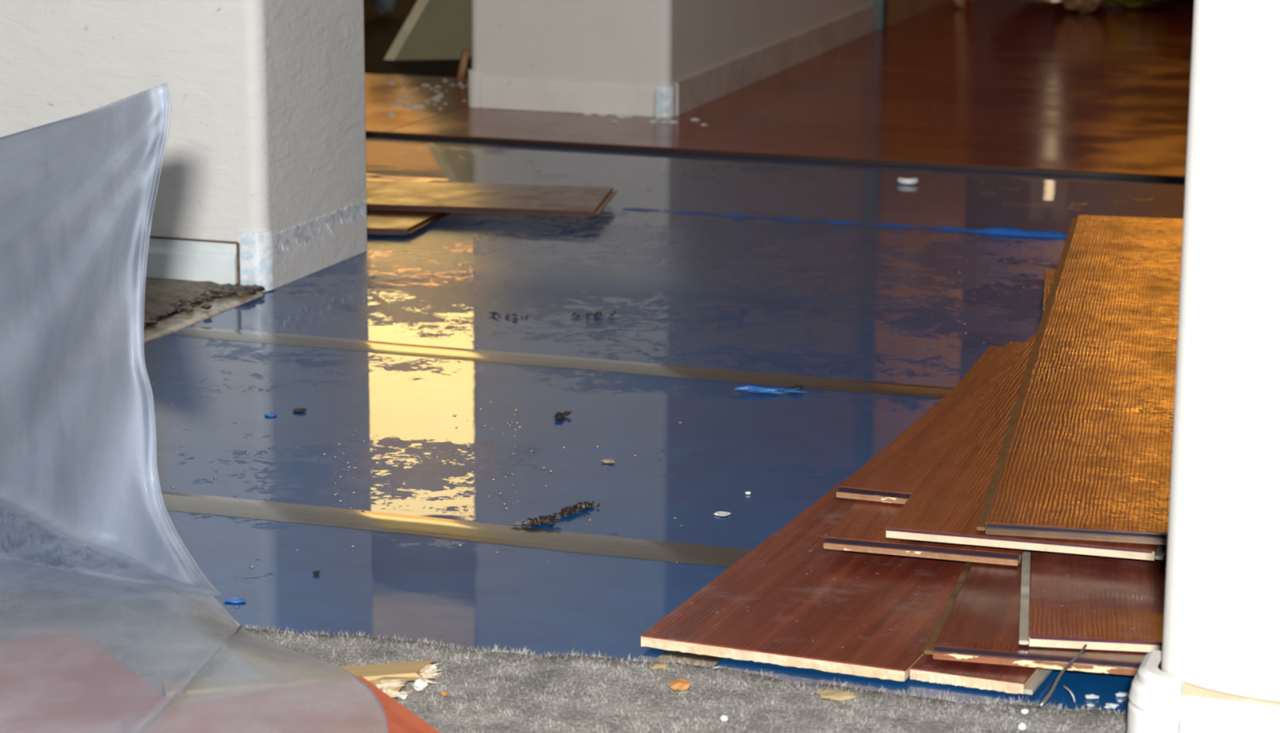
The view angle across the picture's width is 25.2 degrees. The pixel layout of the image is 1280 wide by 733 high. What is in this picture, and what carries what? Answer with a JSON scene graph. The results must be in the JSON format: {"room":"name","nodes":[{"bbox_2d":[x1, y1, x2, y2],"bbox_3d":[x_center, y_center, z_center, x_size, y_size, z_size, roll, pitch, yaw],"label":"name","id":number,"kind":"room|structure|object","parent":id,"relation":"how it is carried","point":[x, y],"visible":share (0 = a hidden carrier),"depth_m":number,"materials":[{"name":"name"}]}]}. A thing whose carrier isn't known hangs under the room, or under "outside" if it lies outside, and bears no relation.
{"room":"house under renovation","nodes":[
{"label":"house under renovation","id":0,"kind":"room"},
{"bbox_2d":[0,0,367,292],"bbox_3d":[-2.292,-1.582,4.306,3.921,2.660,0.343,5,13,18],"label":"wall","id":1,"kind":"structure","parent":0,"point":[197,119],"depth_m":3.85,"materials":[{"name":"white paint"}]},
{"bbox_2d":[0,225,239,284],"bbox_3d":[-1.855,-0.241,4.260,2.783,0.062,0.012,5,13,18],"label":"baseboard","id":2,"kind":"structure","parent":1,"relation":"attached to","point":[158,258],"depth_m":3.87,"materials":[{"name":"white wood"}]},
{"bbox_2d":[235,243,240,284],"bbox_3d":[-0.535,-0.134,3.827,0.004,0.062,0.007,5,13,18],"label":"trim","id":3,"kind":"structure","parent":1,"relation":"attached to","point":[237,245],"depth_m":3.82,"materials":[{"name":"wood"}]},
{"bbox_2d":[237,230,274,291],"bbox_3d":[-0.513,-0.142,3.829,0.040,0.080,0.024,5,13,18],"label":"trim","id":4,"kind":"structure","parent":1,"relation":"attached to","point":[256,251],"depth_m":3.82,"materials":[{"name":"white paint"}]},
{"bbox_2d":[273,200,366,260],"bbox_3d":[-0.443,-0.191,3.978,0.002,0.036,0.301,5,13,18],"label":"trim","id":5,"kind":"structure","parent":1,"relation":"attached to","point":[302,233],"depth_m":3.95,"materials":[{"name":"paint"}]},
{"bbox_2d":[0,0,1194,384],"bbox_3d":[-0.417,-0.302,4.895,9.100,0.090,11.900,5,13,18],"label":"floor","id":6,"kind":"structure","parent":0,"point":[1041,84],"depth_m":5.70,"materials":[{"name":"laminate"}]},
{"bbox_2d":[0,265,221,382],"bbox_3d":[-1.611,-0.065,3.601,1.886,0.013,1.143,5,13,18],"label":"carpet","id":7,"kind":"object","parent":6,"relation":"on","point":[42,310],"visible":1,"depth_m":3.68,"materials":[{"name":"grey carpet"}]},
{"bbox_2d":[0,283,265,391],"bbox_3d":[-0.663,-0.027,3.467,0.086,0.008,0.801,5,13,18],"label":"dirt","id":8,"kind":"object","parent":7,"relation":"on","point":[225,290],"visible":1,"depth_m":3.52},
{"bbox_2d":[0,291,263,403],"bbox_3d":[-0.716,0.024,3.269,0.047,0.004,1.194,5,13,18],"label":"edging strip","id":9,"kind":"object","parent":6,"relation":"on","point":[168,325],"visible":0.91,"depth_m":3.50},
{"bbox_2d":[363,0,471,78],"bbox_3d":[-0.656,-1.148,8.470,2.478,0.009,4.498,5,13,18],"label":"carpet","id":10,"kind":"object","parent":6,"relation":"on","point":[380,33],"visible":0.02,"depth_m":6.56,"materials":[{"name":"black carpet"}]},
{"bbox_2d":[370,0,399,16],"bbox_3d":[-0.653,-1.017,7.306,0.103,0.248,0.080,5,13,18],"label":"cloth bundle","id":11,"kind":"object","parent":10,"relation":"on","point":[382,7],"visible":1,"depth_m":7.31,"materials":[{"name":"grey fabric"}]},
{"bbox_2d":[383,0,471,60],"bbox_3d":[-0.343,-0.879,6.313,0.448,0.420,0.154,7,14,28],"label":"leaning board","id":12,"kind":"object","parent":10,"relation":"on","point":[433,29],"visible":0.8,"depth_m":6.37,"materials":[{"name":"beige wood"}]},
{"bbox_2d":[454,49,470,80],"bbox_3d":[-0.371,-0.630,6.001,0.034,0.068,0.020,5,13,18],"label":"wooden stake","id":13,"kind":"object","parent":6,"relation":"on","point":[462,68],"visible":1,"depth_m":6.00,"materials":[{"name":"brown wood"}]},
{"bbox_2d":[0,330,941,550],"bbox_3d":[0.851,0.157,2.747,3.283,0.004,0.717,5,13,18],"label":"foam underlay","id":14,"kind":"object","parent":6,"relation":"on","point":[97,424],"visible":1,"depth_m":3.07,"materials":[{"name":"blue plastic"}]},
{"bbox_2d":[263,412,277,416],"bbox_3d":[-0.407,0.053,3.155,0.016,0.003,0.012,3,13,13],"label":"bit","id":15,"kind":"object","parent":14,"relation":"on","point":[268,414],"visible":1,"depth_m":3.15,"materials":[{"name":"blue plastic"}]},
{"bbox_2d":[292,408,306,412],"bbox_3d":[-0.377,0.048,3.172,0.017,0.004,0.013,3,13,13],"label":"bit","id":16,"kind":"object","parent":14,"relation":"on","point":[296,410],"visible":1,"depth_m":3.17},
{"bbox_2d":[511,515,561,528],"bbox_3d":[-0.098,0.147,2.734,0.051,0.007,0.025,-8,15,-32],"label":"clump","id":17,"kind":"object","parent":14,"relation":"on","point":[549,519],"visible":1,"depth_m":2.73,"materials":[{"name":"brown soil"}]},
{"bbox_2d":[554,410,571,419],"bbox_3d":[-0.086,0.053,3.153,0.017,0.007,0.034,5,13,18],"label":"crumb","id":18,"kind":"object","parent":14,"relation":"on","point":[558,415],"visible":1,"depth_m":3.15,"materials":[{"name":"brown soil"}]},
{"bbox_2d":[174,326,953,399],"bbox_3d":[0.408,0.035,3.261,2.063,0.002,0.064,5,13,18],"label":"tape","id":19,"kind":"object","parent":14,"relation":"on","point":[379,347],"visible":0.69,"depth_m":3.42,"materials":[{"name":"beige plastic"}]},
{"bbox_2d":[552,501,599,517],"bbox_3d":[-0.063,0.137,2.779,0.016,0.008,0.061,11,16,39],"label":"clump","id":20,"kind":"object","parent":14,"relation":"on","point":[584,504],"visible":1,"depth_m":2.78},
{"bbox_2d":[600,459,614,463],"bbox_3d":[-0.033,0.098,2.963,0.016,0.004,0.010,3,13,13],"label":"bit","id":21,"kind":"object","parent":14,"relation":"on","point":[610,461],"visible":1,"depth_m":2.96,"materials":[{"name":"beige wood"}]},
{"bbox_2d":[713,511,730,516],"bbox_3d":[0.080,0.142,2.771,0.017,0.003,0.016,2,13,7],"label":"flake","id":22,"kind":"object","parent":14,"relation":"on","point":[721,513],"visible":1,"depth_m":2.77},
{"bbox_2d":[735,385,807,394],"bbox_3d":[0.151,0.026,3.275,0.090,0.007,0.023,3,13,10],"label":"foam","id":23,"kind":"object","parent":14,"relation":"on","point":[749,388],"visible":1,"depth_m":3.27,"materials":[{"name":"blue plastic"}]},
{"bbox_2d":[791,384,803,390],"bbox_3d":[0.180,0.024,3.289,0.012,0.006,0.014,12,17,41],"label":"bit","id":24,"kind":"object","parent":14,"relation":"on","point":[795,386],"visible":1,"depth_m":3.29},
{"bbox_2d":[386,77,707,124],"bbox_3d":[-0.294,-0.508,5.598,0.453,0.004,0.878,-9,16,-36],"label":"crumbs","id":25,"kind":"object","parent":6,"relation":"on","point":[623,116],"visible":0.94,"depth_m":5.59,"materials":[{"name":"paint"}]},
{"bbox_2d":[0,492,1135,715],"bbox_3d":[0.652,0.284,2.175,3.283,0.004,0.521,5,13,18],"label":"foam underlay","id":26,"kind":"object","parent":6,"relation":"on","point":[470,594],"visible":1,"depth_m":2.55,"materials":[{"name":"blue plastic"}]},
{"bbox_2d":[223,596,245,603],"bbox_3d":[-0.352,0.203,2.490,0.018,0.003,0.013,-3,13,-14],"label":"bit","id":27,"kind":"object","parent":26,"relation":"on","point":[234,600],"visible":1,"depth_m":2.49,"materials":[{"name":"blue plastic"}]},
{"bbox_2d":[312,570,319,574],"bbox_3d":[-0.290,0.185,2.572,0.007,0.003,0.007,3,13,13],"label":"bit","id":28,"kind":"object","parent":26,"relation":"on","point":[315,572],"visible":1,"depth_m":2.57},
{"bbox_2d":[0,474,751,568],"bbox_3d":[0.177,0.183,2.599,2.063,0.002,0.066,5,13,18],"label":"tape","id":29,"kind":"object","parent":26,"relation":"on","point":[605,545],"visible":0.62,"depth_m":2.74,"materials":[{"name":"beige plastic"}]},
{"bbox_2d":[0,582,1128,732],"bbox_3d":[-0.803,0.552,0.902,3.200,0.014,3.321,5,13,18],"label":"carpet","id":30,"kind":"object","parent":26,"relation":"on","point":[497,691],"visible":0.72,"depth_m":2.26,"materials":[{"name":"grey carpet"}]},
{"bbox_2d":[0,629,177,732],"bbox_3d":[-0.339,0.301,1.947,0.200,0.009,0.770,-7,15,-31],"label":"plank","id":31,"kind":"object","parent":30,"relation":"on","point":[60,682],"visible":1,"depth_m":2.17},
{"bbox_2d":[121,675,439,732],"bbox_3d":[-0.138,0.312,1.860,0.190,0.009,0.646,-7,14,-28],"label":"plank","id":32,"kind":"object","parent":31,"relation":"on","point":[353,704],"visible":1,"depth_m":2.09,"materials":[{"name":"red wood"}]},
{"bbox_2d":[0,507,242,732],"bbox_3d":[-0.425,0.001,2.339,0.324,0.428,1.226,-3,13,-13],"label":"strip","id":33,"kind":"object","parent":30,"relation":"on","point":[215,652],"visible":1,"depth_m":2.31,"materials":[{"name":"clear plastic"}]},
{"bbox_2d":[162,659,444,706],"bbox_3d":[-0.254,0.248,2.208,0.220,0.014,0.074,-3,13,-14],"label":"plank","id":34,"kind":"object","parent":30,"relation":"on","point":[390,677],"depth_m":2.21,"materials":[{"name":"brown wood"}]},
{"bbox_2d":[398,691,407,699],"bbox_3d":[-0.183,0.254,2.208,0.007,0.007,0.006,9,15,34],"label":"crumb","id":35,"kind":"object","parent":30,"relation":"on","point":[399,697],"visible":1,"depth_m":2.21,"materials":[{"name":"white"}]},
{"bbox_2d":[412,678,427,691],"bbox_3d":[-0.172,0.247,2.229,0.010,0.010,0.010,-10,17,-39],"label":"crumb","id":36,"kind":"object","parent":30,"relation":"on","point":[420,684],"visible":1,"depth_m":2.23,"materials":[{"name":"white"}]},
{"bbox_2d":[428,664,437,673],"bbox_3d":[-0.165,0.240,2.265,0.008,0.008,0.008,5,13,18],"label":"crumb","id":37,"kind":"object","parent":30,"relation":"on","point":[432,666],"visible":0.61,"depth_m":2.26,"materials":[{"name":"white"}]},
{"bbox_2d":[440,690,447,696],"bbox_3d":[-0.151,0.253,2.216,0.005,0.004,0.007,-2,13,-10],"label":"chip","id":38,"kind":"object","parent":30,"relation":"on","point":[443,693],"visible":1,"depth_m":2.21,"materials":[{"name":"orange wood"}]},
{"bbox_2d":[650,663,668,670],"bbox_3d":[0.016,0.240,2.290,0.012,0.004,0.013,11,16,39],"label":"chip","id":39,"kind":"object","parent":30,"relation":"on","point":[657,666],"visible":1,"depth_m":2.29,"materials":[{"name":"beige wood"}]},
{"bbox_2d":[667,679,689,690],"bbox_3d":[0.030,0.248,2.237,0.018,0.007,0.017,-6,14,-27],"label":"chip","id":40,"kind":"object","parent":30,"relation":"on","point":[677,684],"visible":1,"depth_m":2.23,"materials":[{"name":"orange wood"}]},
{"bbox_2d":[706,666,728,671],"bbox_3d":[0.059,0.241,2.292,0.018,0.015,0.040,3,13,11],"label":"loop","id":41,"kind":"object","parent":30,"relation":"on","point":[720,666],"visible":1,"depth_m":2.28,"materials":[{"name":"white"}]},
{"bbox_2d":[720,715,728,721],"bbox_3d":[0.064,0.266,2.165,0.006,0.005,0.006,5,13,18],"label":"flake","id":42,"kind":"object","parent":30,"relation":"on","point":[724,718],"visible":1,"depth_m":2.16,"materials":[{"name":"white plastic"}]},
{"bbox_2d":[814,689,856,701],"bbox_3d":[0.151,0.254,2.218,0.033,0.006,0.018,2,13,7],"label":"chip","id":43,"kind":"object","parent":30,"relation":"on","point":[831,695],"visible":1,"depth_m":2.21,"materials":[{"name":"beige wood"}]},
{"bbox_2d":[1017,723,1026,730],"bbox_3d":[0.287,0.270,2.150,0.006,0.006,0.006,-4,13,-17],"label":"flake","id":44,"kind":"object","parent":30,"relation":"on","point":[1021,726],"visible":1,"depth_m":2.15,"materials":[{"name":"white plastic"}]},
{"bbox_2d":[1021,708,1028,714],"bbox_3d":[0.293,0.263,2.185,0.005,0.004,0.005,7,14,28],"label":"flake","id":45,"kind":"object","parent":30,"relation":"on","point":[1024,711],"visible":1,"depth_m":2.18,"materials":[{"name":"white plastic"}]},
{"bbox_2d":[1038,644,1087,707],"bbox_3d":[0.328,0.240,2.220,0.005,0.034,0.069,10,16,36],"label":"wire","id":46,"kind":"object","parent":30,"relation":"on","point":[1046,698],"visible":1,"depth_m":2.22,"materials":[{"name":"grey metal"}]},
{"bbox_2d":[653,650,723,667],"bbox_3d":[0.056,0.230,2.388,0.052,0.001,0.184,5,13,18],"label":"tape remnant","id":47,"kind":"object","parent":26,"relation":"on","point":[693,658],"visible":0.29,"depth_m":2.35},
{"bbox_2d":[640,333,1035,681],"bbox_3d":[0.380,0.089,2.983,0.228,0.010,1.460,5,14,21],"label":"plank","id":48,"kind":"object","parent":26,"relation":"on","point":[792,601],"visible":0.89,"depth_m":2.44,"materials":[{"name":"brown wood"}]},
{"bbox_2d":[1042,269,1056,313],"bbox_3d":[0.603,-0.070,3.646,0.180,0.009,0.501,2,13,8],"label":"plank","id":49,"kind":"object","parent":48,"relation":"on","point":[1049,273],"visible":0.03,"depth_m":3.80,"materials":[{"name":"brown wood"}]},
{"bbox_2d":[909,653,1053,694],"bbox_3d":[0.450,0.149,2.724,0.101,0.010,1.000,5,14,21],"label":"plank","id":50,"kind":"object","parent":26,"relation":"on","point":[1011,679],"visible":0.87,"depth_m":2.28,"materials":[{"name":"brown wood"}]},
{"bbox_2d":[924,561,1161,675],"bbox_3d":[0.453,0.141,2.700,0.242,0.009,0.910,3,13,13],"label":"plank","id":51,"kind":"object","parent":50,"relation":"on","point":[979,622],"visible":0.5,"depth_m":2.33,"materials":[{"name":"brown wood"}]},
{"bbox_2d":[823,346,1026,565],"bbox_3d":[0.371,0.076,2.940,0.177,0.009,0.860,4,13,16],"label":"plank","id":52,"kind":"object","parent":51,"relation":"on","point":[862,529],"visible":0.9,"depth_m":2.56,"materials":[{"name":"brown wood"}]},
{"bbox_2d":[835,341,1028,504],"bbox_3d":[0.415,0.057,2.980,0.230,0.009,0.710,5,14,20],"label":"plank","id":53,"kind":"object","parent":52,"relation":"on","point":[895,473],"visible":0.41,"depth_m":2.87,"materials":[{"name":"brown wood"}]},
{"bbox_2d":[885,333,1167,560],"bbox_3d":[0.477,0.048,2.970,0.243,0.009,1.021,4,13,16],"label":"plank","id":54,"kind":"object","parent":53,"relation":"on","point":[947,505],"visible":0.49,"depth_m":2.62,"materials":[{"name":"brown wood"}]},
{"bbox_2d":[976,214,1183,545],"bbox_3d":[0.573,-0.029,3.264,0.243,0.009,1.651,3,13,11],"label":"plank","id":55,"kind":"object","parent":54,"relation":"on","point":[1085,454],"visible":0.7,"depth_m":2.96,"materials":[{"name":"brown wood"}]},
{"bbox_2d":[1018,549,1167,652],"bbox_3d":[0.443,0.167,2.536,0.208,0.009,0.521,2,13,8],"label":"plank","id":56,"kind":"object","parent":51,"relation":"on","point":[1073,601],"visible":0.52,"depth_m":2.39,"materials":[{"name":"brown wood"}]},
{"bbox_2d":[1062,684,1075,703],"bbox_3d":[0.336,0.255,2.256,0.004,0.009,0.045,-1,13,-5],"label":"fibre curl","id":57,"kind":"object","parent":26,"relation":"on","point":[1063,686],"visible":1,"depth_m":2.24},
{"bbox_2d":[1086,703,1094,706],"bbox_3d":[0.352,0.265,2.240,0.007,0.002,0.004,2,13,7],"label":"flake","id":58,"kind":"object","parent":26,"relation":"on","point":[1087,704],"visible":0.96,"depth_m":2.24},
{"bbox_2d":[1084,694,1098,698],"bbox_3d":[0.356,0.260,2.257,0.011,0.004,0.007,2,13,7],"label":"flake","id":59,"kind":"object","parent":26,"relation":"on","point":[1087,696],"visible":1,"depth_m":2.25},
{"bbox_2d":[1104,702,1118,709],"bbox_3d":[0.367,0.265,2.236,0.010,0.004,0.008,-7,15,-31],"label":"flake","id":60,"kind":"object","parent":26,"relation":"on","point":[1111,705],"visible":0.94,"depth_m":2.23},
{"bbox_2d":[1115,692,1128,697],"bbox_3d":[0.381,0.259,2.264,0.011,0.003,0.007,2,13,7],"label":"flake","id":61,"kind":"object","parent":26,"relation":"on","point":[1119,694],"visible":0.99,"depth_m":2.26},
{"bbox_2d":[156,207,1066,387],"bbox_3d":[-0.241,-0.140,4.029,6.200,0.004,1.070,5,13,18],"label":"foam underlay","id":62,"kind":"object","parent":6,"relation":"on","point":[794,298],"visible":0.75,"depth_m":3.84,"materials":[{"name":"blue plastic"}]},
{"bbox_2d":[366,209,449,235],"bbox_3d":[-0.768,-0.228,4.360,0.939,0.009,0.185,1,13,4],"label":"plank","id":63,"kind":"object","parent":62,"relation":"on","point":[378,222],"visible":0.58,"depth_m":4.32,"materials":[{"name":"brown wood"}]},
{"bbox_2d":[366,180,617,217],"bbox_3d":[-0.623,-0.277,4.524,1.162,0.009,0.233,2,13,8],"label":"plank","id":64,"kind":"object","parent":62,"relation":"on","point":[381,195],"visible":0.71,"depth_m":4.45,"materials":[{"name":"brown wood"}]},
{"bbox_2d":[488,311,528,317],"bbox_3d":[-0.170,-0.067,3.683,0.056,0.007,0.016,5,13,18],"label":"smear","id":65,"kind":"object","parent":62,"relation":"on","point":[493,313],"visible":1,"depth_m":3.68,"materials":[{"name":"grey"}]},
{"bbox_2d":[571,311,616,318],"bbox_3d":[-0.058,-0.067,3.685,0.060,0.007,0.017,-2,13,-9],"label":"smear","id":66,"kind":"object","parent":62,"relation":"on","point":[596,314],"visible":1,"depth_m":3.69,"materials":[{"name":"grey"}]},
{"bbox_2d":[622,208,1067,238],"bbox_3d":[0.425,-0.215,4.353,0.951,0.010,0.030,5,13,18],"label":"underlay seam","id":67,"kind":"object","parent":62,"relation":"on","point":[997,230],"visible":0.69,"depth_m":4.36,"materials":[{"name":"blue plastic"}]},
{"bbox_2d":[365,135,1185,233],"bbox_3d":[0.075,-0.342,4.935,6.200,0.004,0.891,5,13,18],"label":"foam underlay","id":68,"kind":"object","parent":6,"relation":"on","point":[814,190],"visible":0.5,"depth_m":4.76,"materials":[{"name":"plastic"}]},
{"bbox_2d":[365,130,1185,182],"bbox_3d":[0.500,-0.347,4.941,7.000,0.008,0.004,5,13,18],"label":"transition strip","id":69,"kind":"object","parent":68,"relation":"on","point":[673,150],"depth_m":5.02,"materials":[{"name":"laminate"}]},
{"bbox_2d":[897,177,918,184],"bbox_3d":[0.443,-0.308,4.759,0.036,0.010,0.018,5,13,18],"label":"clip","id":70,"kind":"object","parent":68,"relation":"on","point":[901,180],"visible":1,"depth_m":4.75,"materials":[{"name":"white plastic"}]},
{"bbox_2d":[953,0,967,8],"bbox_3d":[0.852,-1.119,7.576,0.600,0.340,0.052,5,13,18],"label":"chair foot","id":71,"kind":"object","parent":6,"relation":"on","point":[957,3],"visible":1,"depth_m":7.59,"materials":[{"name":"brown wood"}]},
{"bbox_2d":[1062,0,1103,13],"bbox_3d":[1.158,-0.993,7.479,0.148,0.141,0.142,5,13,18],"label":"bundle","id":72,"kind":"object","parent":6,"relation":"on","point":[1082,6],"visible":1,"depth_m":7.46,"materials":[{"name":"fabric"}]},
{"bbox_2d":[1105,0,1173,9],"bbox_3d":[1.317,-1.028,7.586,0.262,0.165,0.161,5,13,18],"label":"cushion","id":73,"kind":"object","parent":6,"relation":"on","point":[1131,4],"visible":1,"depth_m":7.57,"materials":[{"name":"red fabric"}]},
{"bbox_2d":[1173,0,1194,1],"bbox_3d":[1.704,-1.212,7.903,0.660,0.390,0.400,5,13,18],"label":"crate","id":74,"kind":"object","parent":6,"relation":"on","point":[1173,0],"visible":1,"depth_m":7.83,"materials":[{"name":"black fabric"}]},
{"bbox_2d":[471,0,872,116],"bbox_3d":[0.141,-1.954,6.027,0.411,2.660,1.684,5,13,18],"label":"wall","id":75,"kind":"structure","parent":0,"point":[661,42],"depth_m":5.53,"materials":[{"name":"white paint"}]},
{"bbox_2d":[467,68,481,107],"bbox_3d":[-0.322,-0.544,5.599,0.032,0.072,0.026,5,13,18],"label":"trim","id":76,"kind":"structure","parent":75,"relation":"attached to","point":[474,77],"depth_m":5.59,"materials":[{"name":"white wood"}]},
{"bbox_2d":[481,76,655,116],"bbox_3d":[-0.140,-0.521,5.529,0.353,0.060,0.008,5,13,18],"label":"baseboard","id":77,"kind":"structure","parent":75,"relation":"attached to","point":[504,93],"depth_m":5.53,"materials":[{"name":"white wood"}]},
{"bbox_2d":[655,84,675,117],"bbox_3d":[0.049,-0.508,5.481,0.032,0.060,0.031,5,13,18],"label":"trim","id":78,"kind":"structure","parent":75,"relation":"attached to","point":[665,95],"depth_m":5.47,"materials":[{"name":"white paint"}]},
{"bbox_2d":[673,4,875,115],"bbox_3d":[0.321,-0.684,6.263,0.013,0.062,1.653,4,13,17],"label":"baseboard","id":79,"kind":"structure","parent":75,"relation":"attached to","point":[695,91],"depth_m":6.11,"materials":[{"name":"wood"}]},
{"bbox_2d":[872,0,887,30],"bbox_3d":[0.585,-2.123,6.773,0.056,2.651,0.050,5,13,18],"label":"trim","id":80,"kind":"structure","parent":75,"relation":"attached to","point":[881,22],"depth_m":7.03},
{"bbox_2d":[886,0,951,26],"bbox_3d":[0.707,-2.241,7.299,0.140,2.651,1.050,5,13,18],"label":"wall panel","id":81,"kind":"object","parent":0,"point":[897,10],"visible":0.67,"depth_m":7.32,"materials":[{"name":"brown wood"}]},
{"bbox_2d":[1160,0,1279,732],"bbox_3d":[1.674,-0.909,1.448,2.678,2.662,0.130,5,13,18],"label":"wall","id":82,"kind":"structure","parent":0,"point":[1221,621],"depth_m":2.02,"materials":[{"name":"white paint"}]},
{"bbox_2d":[1127,649,1183,732],"bbox_3d":[0.379,0.257,2.105,0.041,0.077,0.072,5,13,18],"label":"trim","id":83,"kind":"structure","parent":82,"relation":"attached to","point":[1155,695],"depth_m":2.07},
{"bbox_2d":[1180,695,1279,732],"bbox_3d":[1.604,0.368,1.681,2.559,0.063,0.013,5,13,18],"label":"baseboard","id":84,"kind":"structure","parent":82,"relation":"attached to","point":[1199,715],"depth_m":2.06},
{"bbox_2d":[1182,681,1279,706],"bbox_3d":[0.498,0.242,2.043,0.220,0.011,0.004,5,13,18],"label":"trim","id":85,"kind":"structure","parent":82,"relation":"attached to","point":[1189,690],"depth_m":2.07,"materials":[{"name":"beige wood"}]}
]}

